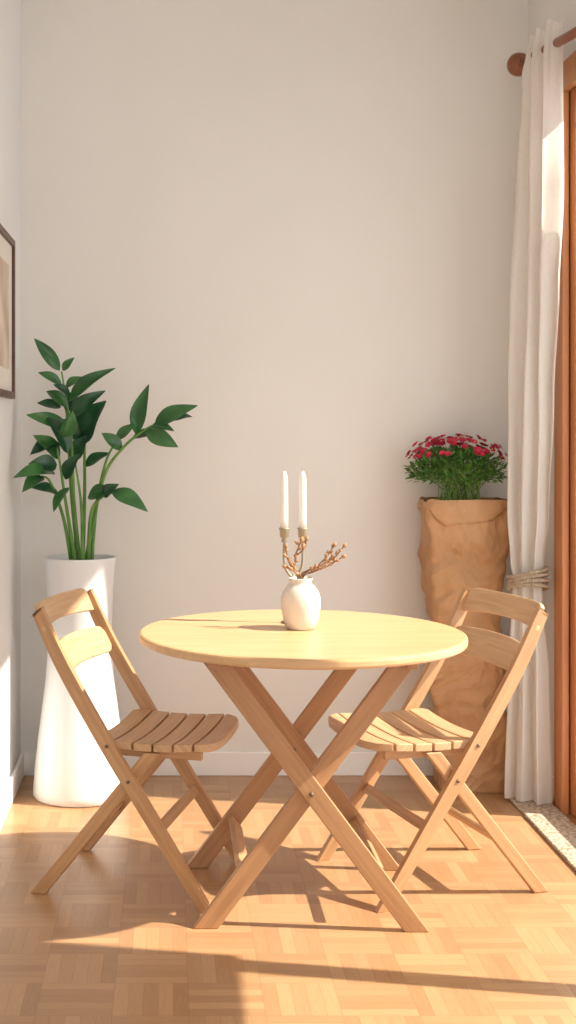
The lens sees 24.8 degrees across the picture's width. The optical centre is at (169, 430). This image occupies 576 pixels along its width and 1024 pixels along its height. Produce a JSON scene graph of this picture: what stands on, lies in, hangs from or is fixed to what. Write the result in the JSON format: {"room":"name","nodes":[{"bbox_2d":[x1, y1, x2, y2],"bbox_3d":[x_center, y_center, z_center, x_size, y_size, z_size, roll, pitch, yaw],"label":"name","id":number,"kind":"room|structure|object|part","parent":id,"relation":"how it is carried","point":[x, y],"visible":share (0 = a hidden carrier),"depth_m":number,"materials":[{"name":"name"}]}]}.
{"room":"dining room","nodes":[
{"label":"dining room","id":0,"kind":"room"},
{"bbox_2d":[0,0,20,795],"bbox_3d":[-0.609,-0.210,2.138,0.100,3.000,5.475,0,0,0],"label":"wall","id":1,"kind":"structure","parent":0,"point":[10,10],"depth_m":4.56,"materials":[{"name":"paint"}]},
{"bbox_2d":[0,223,14,398],"bbox_3d":[-0.550,-0.389,4.295,0.018,0.553,0.510,0,0,0],"label":"framed picture","id":2,"kind":"object","parent":1,"relation":"attached to","point":[7,243],"visible":1,"depth_m":4.39,"materials":[{"name":"brown wood"}]},
{"bbox_2d":[0,257,8,368],"bbox_3d":[-0.550,-0.389,4.285,0.002,0.353,0.290,0,0,0],"label":"print","id":3,"kind":"object","parent":2,"relation":"attached to","point":[4,261],"depth_m":4.31},
{"bbox_3d":[-0.550,-0.124,4.295,0.018,0.024,0.462,0,0,0],"label":"frame","id":4,"kind":"part","parent":2,"relation":"part of","materials":[{"name":"brown wood"}]},
{"bbox_3d":[-0.550,-0.389,4.538,0.018,0.553,0.024,0,0,0],"label":"frame","id":5,"kind":"part","parent":2,"relation":"part of","materials":[{"name":"brown wood"}]},
{"bbox_2d":[0,753,23,830],"bbox_3d":[-0.552,1.246,2.131,0.014,0.088,5.461,0,0,0],"label":"baseboard","id":6,"kind":"structure","parent":1,"relation":"attached to","point":[14,781],"depth_m":4.47,"materials":[{"name":"paint"}]},
{"bbox_2d":[21,0,527,751],"bbox_3d":[0.382,-0.210,4.925,2.082,3.000,0.100,0,0,0],"label":"wall","id":7,"kind":"structure","parent":0,"point":[290,222],"depth_m":4.88,"materials":[{"name":"paint"}]},
{"bbox_2d":[21,752,433,775],"bbox_3d":[0.392,1.246,4.868,1.902,0.088,0.014,0,0,0],"label":"baseboard","id":8,"kind":"structure","parent":7,"relation":"attached to","point":[212,763],"depth_m":4.86,"materials":[{"name":"paint"}]},
{"bbox_2d":[0,776,575,1023],"bbox_3d":[0.382,1.315,2.188,2.082,0.050,5.575,0,0,0],"label":"floor","id":9,"kind":"structure","parent":0,"point":[114,940],"depth_m":3.38,"materials":[{"name":"brown wood"}]},
{"bbox_2d":[13,338,197,807],"bbox_3d":[-0.252,0.481,4.621,0.646,1.617,0.338,0,0,-12],"label":"potted plant","id":10,"kind":"object","parent":9,"relation":"on","point":[71,770],"visible":0.94,"depth_m":4.53,"materials":[{"name":"green plant"}]},
{"bbox_3d":[-0.319,0.868,4.610,0.332,0.845,0.332,0,0,0],"label":"planter","id":11,"kind":"part","parent":10,"relation":"part of","materials":[{"name":"white ceramic"}]},
{"bbox_2d":[30,588,238,912],"bbox_3d":[-0.088,0.886,3.755,0.542,0.808,0.458,0,0,15],"label":"folding chair","id":12,"kind":"object","parent":9,"relation":"on","point":[152,735],"visible":0.99,"depth_m":3.62,"materials":[{"name":"brown wood"}]},
{"bbox_3d":[-0.207,1.083,3.588,0.376,0.413,0.021,0,0,15],"label":"leg","id":13,"kind":"part","parent":12,"relation":"part of","materials":[{"name":"brown wood"}]},
{"bbox_3d":[-0.107,1.083,3.959,0.376,0.413,0.021,0,0,15],"label":"leg","id":14,"kind":"part","parent":12,"relation":"part of","materials":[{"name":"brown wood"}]},
{"bbox_3d":[-0.045,0.882,3.570,0.275,0.026,0.020,0,0,15],"label":"seat rail","id":15,"kind":"part","parent":12,"relation":"part of","materials":[{"name":"brown wood"}]},
{"bbox_3d":[-0.022,0.887,3.960,0.520,0.806,0.021,0,0,15],"label":"post","id":16,"kind":"part","parent":12,"relation":"part of","materials":[{"name":"brown wood"}]},
{"bbox_2d":[139,609,467,931],"bbox_3d":[0.364,0.922,3.600,0.900,0.735,0.900,0,0,0],"label":"folding table","id":17,"kind":"object","parent":9,"relation":"on","point":[228,643],"visible":0.96,"depth_m":3.37,"materials":[{"name":"brown wood"}]},
{"bbox_3d":[0.346,0.935,3.846,0.598,0.710,0.021,0,0,0],"label":"leg","id":18,"kind":"part","parent":17,"relation":"part of","materials":[{"name":"brown wood"}]},
{"bbox_2d":[279,468,307,623],"bbox_3d":[0.357,0.331,3.760,0.072,0.449,0.072,0,0,40],"label":"candlestick","id":19,"kind":"object","parent":17,"relation":"on","point":[284,530],"visible":0.72,"depth_m":3.75,"materials":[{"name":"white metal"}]},
{"bbox_2d":[280,471,287,527],"bbox_3d":[0.331,0.198,3.760,0.023,0.164,0.023,0,0,0],"label":"candle","id":20,"kind":"object","parent":19,"relation":"on","point":[284,480],"depth_m":3.75,"materials":[{"name":"wax"}]},
{"bbox_2d":[279,528,289,542],"bbox_3d":[0.331,0.301,3.760,0.031,0.043,0.031,0,0,0],"label":"cup","id":21,"kind":"object","parent":19,"relation":"on","point":[284,532],"depth_m":3.75,"materials":[{"name":"gold metal"}]},
{"bbox_2d":[297,528,307,542],"bbox_3d":[0.384,0.301,3.760,0.031,0.043,0.031,0,0,0],"label":"cup","id":22,"kind":"object","parent":19,"relation":"on","point":[301,531],"depth_m":3.75,"materials":[{"name":"gold metal"}]},
{"bbox_2d":[299,471,306,527],"bbox_3d":[0.384,0.198,3.760,0.023,0.164,0.023,0,0,0],"label":"candle","id":23,"kind":"object","parent":19,"relation":"on","point":[302,479],"depth_m":3.75,"materials":[{"name":"wax"}]},
{"bbox_3d":[0.357,0.935,3.376,0.593,0.710,0.021,0,0,0],"label":"leg","id":24,"kind":"part","parent":17,"relation":"part of","materials":[{"name":"brown wood"}]},
{"bbox_2d":[281,535,346,630],"bbox_3d":[0.405,0.423,3.650,0.187,0.263,0.111,0,0,0],"label":"ceramic vase","id":25,"kind":"object","parent":17,"relation":"on","point":[300,599],"visible":1,"depth_m":3.62,"materials":[{"name":"white ceramic"}]},
{"bbox_3d":[0.382,0.935,3.824,0.598,0.710,0.021,0,0,0],"label":"leg","id":26,"kind":"part","parent":17,"relation":"part of","materials":[{"name":"brown wood"}]},
{"bbox_3d":[0.371,0.935,3.354,0.593,0.710,0.021,0,0,0],"label":"leg","id":27,"kind":"part","parent":17,"relation":"part of","materials":[{"name":"brown wood"}]},
{"bbox_2d":[316,588,549,912],"bbox_3d":[0.758,0.886,3.765,0.542,0.808,0.458,0,0,-15],"label":"folding chair","id":28,"kind":"object","parent":9,"relation":"on","point":[412,731],"visible":0.93,"depth_m":3.66,"materials":[{"name":"brown wood"}]},
{"bbox_3d":[0.692,0.887,3.970,0.520,0.806,0.021,0,0,-15],"label":"post","id":29,"kind":"part","parent":28,"relation":"part of","materials":[{"name":"brown wood"}]},
{"bbox_3d":[0.715,0.882,3.580,0.275,0.026,0.020,0,0,-15],"label":"seat rail","id":30,"kind":"part","parent":28,"relation":"part of","materials":[{"name":"brown wood"}]},
{"bbox_3d":[0.777,1.083,3.969,0.376,0.413,0.021,0,0,-15],"label":"leg","id":31,"kind":"part","parent":28,"relation":"part of","materials":[{"name":"brown wood"}]},
{"bbox_3d":[0.877,1.083,3.598,0.376,0.413,0.021,0,0,-15],"label":"leg","id":32,"kind":"part","parent":28,"relation":"part of","materials":[{"name":"brown wood"}]},
{"bbox_2d":[403,433,509,793],"bbox_3d":[1.034,0.649,4.718,0.381,1.282,0.291,0,0,9],"label":"potted plant","id":33,"kind":"object","parent":9,"relation":"on","point":[464,543],"visible":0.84,"depth_m":4.62,"materials":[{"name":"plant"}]},
{"bbox_2d":[509,797,575,871],"bbox_3d":[1.250,1.284,3.725,0.131,0.012,1.650,0,0,0],"label":"threshold","id":34,"kind":"object","parent":9,"relation":"on","point":[552,824],"visible":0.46,"depth_m":4.21,"materials":[{"name":"beige stone"}]},
{"bbox_2d":[528,0,575,774],"bbox_3d":[1.373,-0.210,2.138,0.060,3.000,5.475,0,0,0],"label":"wall","id":35,"kind":"structure","parent":0,"point":[539,11],"depth_m":4.57,"materials":[{"name":"paint"}]},
{"bbox_2d":[507,27,575,76],"bbox_3d":[1.262,-1.272,4.193,0.165,0.103,0.791,0,0,0],"label":"curtain rod","id":36,"kind":"object","parent":35,"relation":"attached to","point":[515,63],"depth_m":4.50,"materials":[{"name":"brown wood"}]},
{"bbox_2d":[504,18,563,804],"bbox_3d":[1.269,-0.036,4.376,0.146,2.621,0.372,0,0,-17],"label":"curtain","id":37,"kind":"object","parent":36,"relation":"hanging from","point":[539,198],"visible":0.94,"depth_m":4.43,"materials":[{"name":"fabric"}]},
{"bbox_2d":[552,774,553,802],"bbox_3d":[1.335,1.246,4.665,0.014,0.088,0.391,0,0,0],"label":"baseboard","id":38,"kind":"structure","parent":35,"relation":"attached to","point":[552,774],"depth_m":4.50,"materials":[{"name":"paint"}]},
{"bbox_2d":[554,50,575,813],"bbox_3d":[1.331,0.025,3.208,0.024,2.530,2.515,0,0,0],"label":"trim","id":39,"kind":"structure","parent":35,"relation":"attached to","point":[561,387],"depth_m":4.37,"materials":[{"name":"brown wood"}]},
{"bbox_3d":[1.331,0.025,4.418,0.024,2.530,0.095,0,0,0],"label":"casing","id":40,"kind":"part","parent":39,"relation":"part of","materials":[{"name":"brown wood"}]},
{"bbox_3d":[1.350,-0.420,3.200,0.075,1.460,2.240,0,0,0],"label":"door","id":41,"kind":"structure","parent":35,"relation":"in","visible":0},
{"bbox_2d":[569,86,575,818],"bbox_3d":[1.367,0.070,4.360,0.040,2.440,0.080,0,0,0],"label":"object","id":42,"kind":"object","parent":41,"relation":"attached to","point":[572,93],"visible":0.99,"depth_m":4.34,"materials":[{"name":"brown wood"}]}
]}

